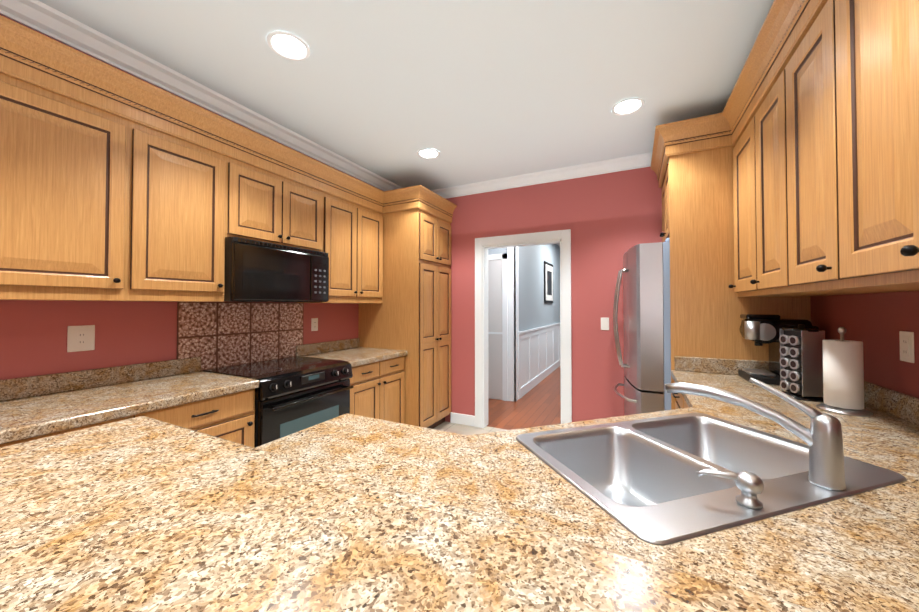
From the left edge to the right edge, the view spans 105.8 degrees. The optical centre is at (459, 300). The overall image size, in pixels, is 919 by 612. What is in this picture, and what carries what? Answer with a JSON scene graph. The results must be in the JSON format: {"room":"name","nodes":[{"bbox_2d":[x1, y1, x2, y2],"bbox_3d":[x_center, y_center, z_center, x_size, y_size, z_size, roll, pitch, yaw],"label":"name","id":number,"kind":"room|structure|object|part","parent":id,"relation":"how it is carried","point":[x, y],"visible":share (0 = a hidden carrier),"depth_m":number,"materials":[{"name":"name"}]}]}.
{"room":"kitchen","nodes":[
{"label":"kitchen","id":0,"kind":"room"},
{"bbox_2d":[0,212,391,379],"bbox_3d":[-2.417,0.014,1.317,0.100,2.740,7.270,0,-1,27],"label":"wall","id":1,"kind":"structure","parent":0,"point":[33,337],"depth_m":1.97,"materials":[{"name":"red paint"}]},
{"bbox_2d":[0,67,135,300],"bbox_3d":[-2.000,-0.476,1.654,0.350,0.950,0.530,0,-1,27],"label":"upper cabinet","id":2,"kind":"object","parent":1,"relation":"attached to","point":[117,184],"depth_m":1.61,"materials":[{"name":"brown wood"}]},
{"bbox_2d":[67,325,94,351],"bbox_3d":[-2.064,0.208,1.898,0.008,0.140,0.105,0,-1,27],"label":"outlet","id":3,"kind":"object","parent":1,"relation":"attached to","point":[81,338],"visible":1,"depth_m":1.90,"materials":[{"name":"white plastic"}]},
{"bbox_2d":[0,339,351,398],"bbox_3d":[-1.984,0.435,2.038,0.020,0.100,3.958,0,-1,27],"label":"backsplash","id":4,"kind":"structure","parent":1,"relation":"attached to","point":[20,388],"depth_m":1.98,"materials":[{"name":"beige stone"}]},
{"bbox_2d":[132,119,231,302],"bbox_3d":[-1.773,-0.469,2.111,0.350,0.950,0.490,0,-1,27],"label":"upper cabinet","id":5,"kind":"object","parent":1,"relation":"attached to","point":[182,209],"depth_m":2.02,"materials":[{"name":"brown wood"}]},
{"bbox_2d":[232,155,327,252],"bbox_3d":[-1.487,-0.670,2.687,0.350,0.528,0.791,0,-1,27],"label":"upper cabinet","id":6,"kind":"object","parent":1,"relation":"attached to","point":[269,206],"depth_m":2.57,"materials":[{"name":"brown wood"}]},
{"bbox_2d":[224,237,328,301],"bbox_3d":[-1.455,-0.196,2.663,0.419,0.413,0.785,0,-1,27],"label":"over-the-range microwave","id":7,"kind":"object","parent":6,"relation":"attached to","point":[258,271],"visible":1,"depth_m":2.47,"materials":[{"name":"black"}]},
{"bbox_2d":[311,318,317,330],"bbox_3d":[-1.371,0.231,3.289,0.008,0.120,0.075,0,-1,27],"label":"electrical outlet","id":8,"kind":"object","parent":1,"relation":"attached to","point":[314,324],"visible":1,"depth_m":3.28,"materials":[{"name":"white plastic"}]},
{"bbox_2d":[296,191,379,302],"bbox_3d":[-1.132,-0.448,3.394,0.350,0.950,0.797,0,-1,27],"label":"upper cabinet","id":9,"kind":"object","parent":1,"relation":"attached to","point":[353,227],"depth_m":3.27,"materials":[{"name":"brown wood"}]},
{"bbox_2d":[0,14,411,211],"bbox_3d":[-2.274,-1.260,1.255,0.230,0.195,7.050,0,-1,27],"label":"soffit","id":10,"kind":"structure","parent":0,"point":[167,91],"depth_m":2.01,"materials":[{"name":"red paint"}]},
{"bbox_2d":[0,0,401,190],"bbox_3d":[-2.136,-1.309,1.187,0.080,0.100,7.050,0,-1,27],"label":"crown molding","id":11,"kind":"structure","parent":10,"relation":"attached to","point":[46,20],"depth_m":2.01,"materials":[{"name":"white wood"}]},
{"bbox_2d":[38,0,773,246],"bbox_3d":[-0.043,-1.353,3.413,6.200,0.060,13.100,0,-1,27],"label":"ceiling","id":12,"kind":"structure","parent":0,"point":[472,91],"depth_m":2.02,"materials":[{"name":"white paint"}]},
{"bbox_2d":[266,31,309,60],"bbox_3d":[-0.904,-1.345,1.842,0.209,0.014,0.209,0,-1,-13],"label":"recessed light","id":13,"kind":"object","parent":12,"relation":"in","point":[288,46],"depth_m":1.84,"materials":[{"name":"white"}]},
{"bbox_2d":[417,149,439,158],"bbox_3d":[-0.279,-1.324,3.139,0.209,0.014,0.209,0,-1,20],"label":"recessed light","id":14,"kind":"object","parent":12,"relation":"in","point":[423,153],"depth_m":3.14,"materials":[{"name":"white"}]},
{"bbox_2d":[611,98,644,115],"bbox_3d":[1.161,-1.336,2.398,0.209,0.014,0.209,0,-1,-9],"label":"recessed light","id":15,"kind":"object","parent":12,"relation":"in","point":[631,105],"depth_m":2.40,"materials":[{"name":"white glass"}]},
{"bbox_2d":[0,416,855,611],"bbox_3d":[0.013,0.316,0.251,2.158,0.040,0.460,0,-1,27],"label":"countertop","id":16,"kind":"structure","parent":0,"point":[141,513],"depth_m":0.43,"materials":[{"name":"beige stone"}]},
{"bbox_2d":[434,421,505,434],"bbox_3d":[-0.740,1.399,0.424,3.880,0.060,7.210,0,-1,27],"label":"floor","id":17,"kind":"structure","parent":0,"point":[457,428],"depth_m":3.83,"materials":[{"name":"beige tile"}]},
{"bbox_2d":[0,407,135,447],"bbox_3d":[-1.926,0.951,1.465,0.631,0.870,0.600,0,-1,27],"label":"base cabinet","id":18,"kind":"object","parent":17,"relation":"on","point":[17,437],"depth_m":1.39,"materials":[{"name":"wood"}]},
{"bbox_2d":[136,383,258,447],"bbox_3d":[-1.659,0.960,2.001,0.631,0.870,0.597,0,-1,27],"label":"base cabinet","id":19,"kind":"object","parent":17,"relation":"on","point":[229,415],"depth_m":1.93,"materials":[{"name":"brown wood"}]},
{"bbox_2d":[0,371,255,434],"bbox_3d":[-2.068,0.491,1.207,0.611,0.039,2.397,0,-1,27],"label":"countertop","id":20,"kind":"structure","parent":19,"relation":"on","point":[61,406],"depth_m":1.70,"materials":[{"name":"beige stone"}]},
{"bbox_2d":[203,356,353,447],"bbox_3d":[-1.298,0.935,2.582,0.702,0.899,0.756,0,-1,27],"label":"electric range","id":21,"kind":"object","parent":17,"relation":"on","point":[294,394],"visible":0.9,"depth_m":2.40,"materials":[{"name":"black metal"}]},
{"bbox_2d":[349,355,399,422],"bbox_3d":[-1.007,0.981,3.308,0.631,0.870,0.797,0,-1,27],"label":"base cabinet","id":22,"kind":"object","parent":17,"relation":"on","point":[375,393],"depth_m":3.14,"materials":[{"name":"brown wood"}]},
{"bbox_2d":[296,347,399,362],"bbox_3d":[-1.014,0.526,3.319,0.611,0.039,0.797,0,-1,27],"label":"countertop","id":23,"kind":"structure","parent":22,"relation":"on","point":[354,354],"depth_m":3.23,"materials":[{"name":"beige stone"}]},
{"bbox_3d":[-1.646,0.272,2.733,0.007,0.509,0.980,0,-1,27],"label":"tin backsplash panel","id":24,"kind":"part","parent":23,"relation":"part of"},
{"bbox_2d":[352,185,456,428],"bbox_3d":[-0.590,0.155,3.896,0.864,2.540,0.778,0,-1,27],"label":"tall cabinet","id":25,"kind":"object","parent":17,"relation":"on","point":[412,316],"depth_m":3.61,"materials":[{"name":"brown wood"}]},
{"bbox_2d":[613,238,670,414],"bbox_3d":[1.800,0.471,2.723,1.093,1.840,0.677,0,-1,27],"label":"refrigerator","id":26,"kind":"object","parent":17,"relation":"on","point":[645,271],"visible":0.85,"depth_m":2.56,"materials":[{"name":"silver metal"}]},
{"bbox_2d":[488,248,504,254],"bbox_3d":[-0.693,0.086,5.793,3.090,2.740,0.120,0,-1,27],"label":"wall","id":27,"kind":"structure","parent":0,"point":[495,250],"depth_m":5.12,"materials":[{"name":"grey paint"}]},
{"bbox_2d":[488,253,507,400],"bbox_3d":[0.300,0.387,5.197,0.875,2.120,0.020,0,-1,27],"label":"door","id":28,"kind":"structure","parent":27,"relation":"attached to","point":[497,322],"depth_m":5.06,"materials":[{"name":"white wood"}]},
{"bbox_2d":[488,247,513,401],"bbox_3d":[-0.621,0.134,5.680,3.120,2.640,0.045,0,-1,27],"label":"door frame","id":29,"kind":"structure","parent":27,"relation":"attached to","point":[510,250],"depth_m":4.99,"materials":[{"name":"white wood"}]},
{"bbox_2d":[487,366,560,429],"bbox_3d":[1.567,1.500,6.593,6.200,0.060,5.890,0,-1,27],"label":"floor","id":30,"kind":"structure","parent":0,"point":[539,404],"depth_m":4.61,"materials":[{"name":"brown wood"}]},
{"bbox_2d":[505,244,559,331],"bbox_3d":[1.794,0.108,7.139,0.120,2.740,4.750,0,-1,27],"label":"wall","id":31,"kind":"structure","parent":0,"point":[535,311],"depth_m":6.15,"materials":[{"name":"grey"}]},
{"bbox_2d":[514,247,559,401],"bbox_3d":[1.835,0.157,7.051,0.050,2.640,4.670,0,-1,27],"label":"wainscoting","id":32,"kind":"structure","parent":31,"relation":"attached to","point":[533,357],"depth_m":5.66,"materials":[{"name":"white wood"}]},
{"bbox_2d":[544,261,552,302],"bbox_3d":[1.794,-0.344,6.979,0.030,0.800,0.750,0,-1,27],"label":"framed picture","id":33,"kind":"object","parent":31,"relation":"attached to","point":[548,282],"visible":1,"depth_m":6.88,"materials":[{"name":"black"}]},
{"bbox_2d":[445,164,667,421],"bbox_3d":[0.870,0.052,3.673,3.680,2.740,0.120,0,-1,27],"label":"wall","id":34,"kind":"structure","parent":0,"point":[609,220],"depth_m":3.44,"materials":[{"name":"red paint"}]},
{"bbox_2d":[450,412,474,426],"bbox_3d":[0.036,1.367,3.992,0.315,0.120,0.015,0,-1,27],"label":"baseboard","id":35,"kind":"structure","parent":34,"relation":"attached to","point":[457,418],"depth_m":3.98,"materials":[{"name":"white wood"}]},
{"bbox_2d":[475,229,571,427],"bbox_3d":[0.677,0.358,3.764,1.050,2.130,0.160,0,-1,27],"label":"door frame","id":36,"kind":"structure","parent":34,"relation":"attached to","point":[483,245],"depth_m":3.76,"materials":[{"name":"white wood"}]},
{"bbox_2d":[431,152,668,198],"bbox_3d":[0.968,-1.271,3.533,3.360,0.100,0.080,0,-1,27],"label":"crown molding","id":37,"kind":"structure","parent":34,"relation":"attached to","point":[640,160],"depth_m":3.54,"materials":[{"name":"white wood"}]},
{"bbox_2d":[601,318,608,329],"bbox_3d":[1.395,0.226,3.335,0.074,0.120,0.008,0,-1,27],"label":"light switch","id":38,"kind":"object","parent":34,"relation":"attached to","point":[604,323],"visible":1,"depth_m":3.33,"materials":[{"name":"white plastic"}]},
{"bbox_2d":[264,368,918,611],"bbox_3d":[0.680,0.496,1.473,2.058,0.039,2.486,0,-1,27],"label":"countertop","id":39,"kind":"structure","parent":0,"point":[860,551],"depth_m":0.83,"materials":[{"name":"beige stone"}]},
{"bbox_2d":[516,413,906,544],"bbox_3d":[0.683,0.572,1.053,0.870,0.218,0.585,0,-1,-17],"label":"double-bowl sink","id":40,"kind":"object","parent":39,"relation":"in","point":[641,479],"visible":0.71,"depth_m":1.11,"materials":[{"name":"grey metal"}]},
{"bbox_2d":[696,469,763,508],"bbox_3d":[0.620,0.424,0.802,0.128,0.068,0.052,0,-1,27],"label":"soap dispenser pump","id":41,"kind":"object","parent":40,"relation":"on","point":[750,485],"visible":1,"depth_m":0.78,"materials":[{"name":"silver metal"}]},
{"bbox_2d":[665,378,845,490],"bbox_3d":[0.798,0.338,0.975,0.372,0.246,0.150,0,-1,27],"label":"faucet","id":42,"kind":"object","parent":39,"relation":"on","point":[822,437],"visible":1,"depth_m":0.88,"materials":[{"name":"silver metal"}]},
{"bbox_2d":[738,314,818,384],"bbox_3d":[1.883,0.285,2.076,0.325,0.400,0.265,0,-1,27],"label":"coffee maker","id":43,"kind":"object","parent":39,"relation":"on","point":[759,329],"visible":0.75,"depth_m":2.02,"materials":[{"name":"black plastic"}]},
{"bbox_2d":[779,324,824,401],"bbox_3d":[1.699,0.299,1.724,0.176,0.360,0.176,0,-1,27],"label":"pod carousel","id":44,"kind":"object","parent":39,"relation":"on","point":[801,361],"visible":0.98,"depth_m":1.67,"materials":[{"name":"black"}]},
{"bbox_2d":[816,327,872,416],"bbox_3d":[1.654,0.295,1.500,0.164,0.361,0.164,0,-1,27],"label":"paper towel holder","id":45,"kind":"object","parent":39,"relation":"on","point":[843,378],"visible":1,"depth_m":1.46,"materials":[{"name":"white paper"}]},
{"bbox_2d":[810,291,918,397],"bbox_3d":[0.965,-0.014,-0.369,0.102,2.740,7.270,0,-1,27],"label":"wall","id":46,"kind":"structure","parent":0,"point":[875,323],"depth_m":1.54,"materials":[{"name":"red paint"}]},
{"bbox_2d":[660,148,727,247],"bbox_3d":[1.996,-0.850,2.654,0.738,0.750,0.720,0,-1,27],"label":"upper cabinet","id":47,"kind":"object","parent":46,"relation":"attached to","point":[695,188],"depth_m":2.40,"materials":[{"name":"wood"}]},
{"bbox_2d":[672,356,770,375],"bbox_3d":[1.821,0.439,2.283,0.698,0.100,0.020,0,-1,27],"label":"backsplash","id":48,"kind":"structure","parent":46,"relation":"attached to","point":[681,363],"depth_m":2.33,"materials":[{"name":"beige stone"}]},
{"bbox_2d":[748,68,779,299],"bbox_3d":[1.680,-0.637,1.614,0.378,1.210,0.420,0,-1,27],"label":"upper cabinet","id":49,"kind":"object","parent":46,"relation":"attached to","point":[764,121],"depth_m":1.74,"materials":[{"name":"wood"}]},
{"bbox_2d":[728,120,809,299],"bbox_3d":[1.880,-0.630,2.015,0.378,1.210,0.477,0,-1,27],"label":"upper cabinet","id":50,"kind":"object","parent":46,"relation":"attached to","point":[740,154],"depth_m":2.15,"materials":[{"name":"wood"}]},
{"bbox_2d":[780,0,885,295],"bbox_3d":[1.494,-0.643,1.241,0.378,1.210,0.413,0,-1,27],"label":"upper cabinet","id":51,"kind":"object","parent":46,"relation":"attached to","point":[790,182],"depth_m":1.35,"materials":[{"name":"wood"}]},
{"bbox_2d":[650,0,819,187],"bbox_3d":[1.012,-1.149,1.183,0.465,0.200,4.237,0,-1,27],"label":"crown molding","id":52,"kind":"structure","parent":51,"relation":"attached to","point":[784,20],"depth_m":1.98,"materials":[{"name":"wood"}]},
{"bbox_2d":[824,0,918,291],"bbox_3d":[1.307,-0.649,0.866,0.378,1.210,0.427,0,-1,27],"label":"upper cabinet","id":53,"kind":"object","parent":46,"relation":"attached to","point":[871,47],"depth_m":0.97,"materials":[{"name":"wood"}]},
{"bbox_2d":[864,381,918,423],"bbox_3d":[1.610,0.419,1.055,0.020,0.100,2.407,0,-1,27],"label":"backsplash","id":54,"kind":"structure","parent":46,"relation":"attached to","point":[900,404],"depth_m":1.43,"materials":[{"name":"beige stone"}]},
{"bbox_2d":[899,331,914,362],"bbox_3d":[1.779,0.185,1.384,0.008,0.120,0.075,0,-1,27],"label":"electrical outlet","id":55,"kind":"object","parent":46,"relation":"attached to","point":[906,339],"visible":1,"depth_m":1.38,"materials":[{"name":"white plastic"}]}
]}

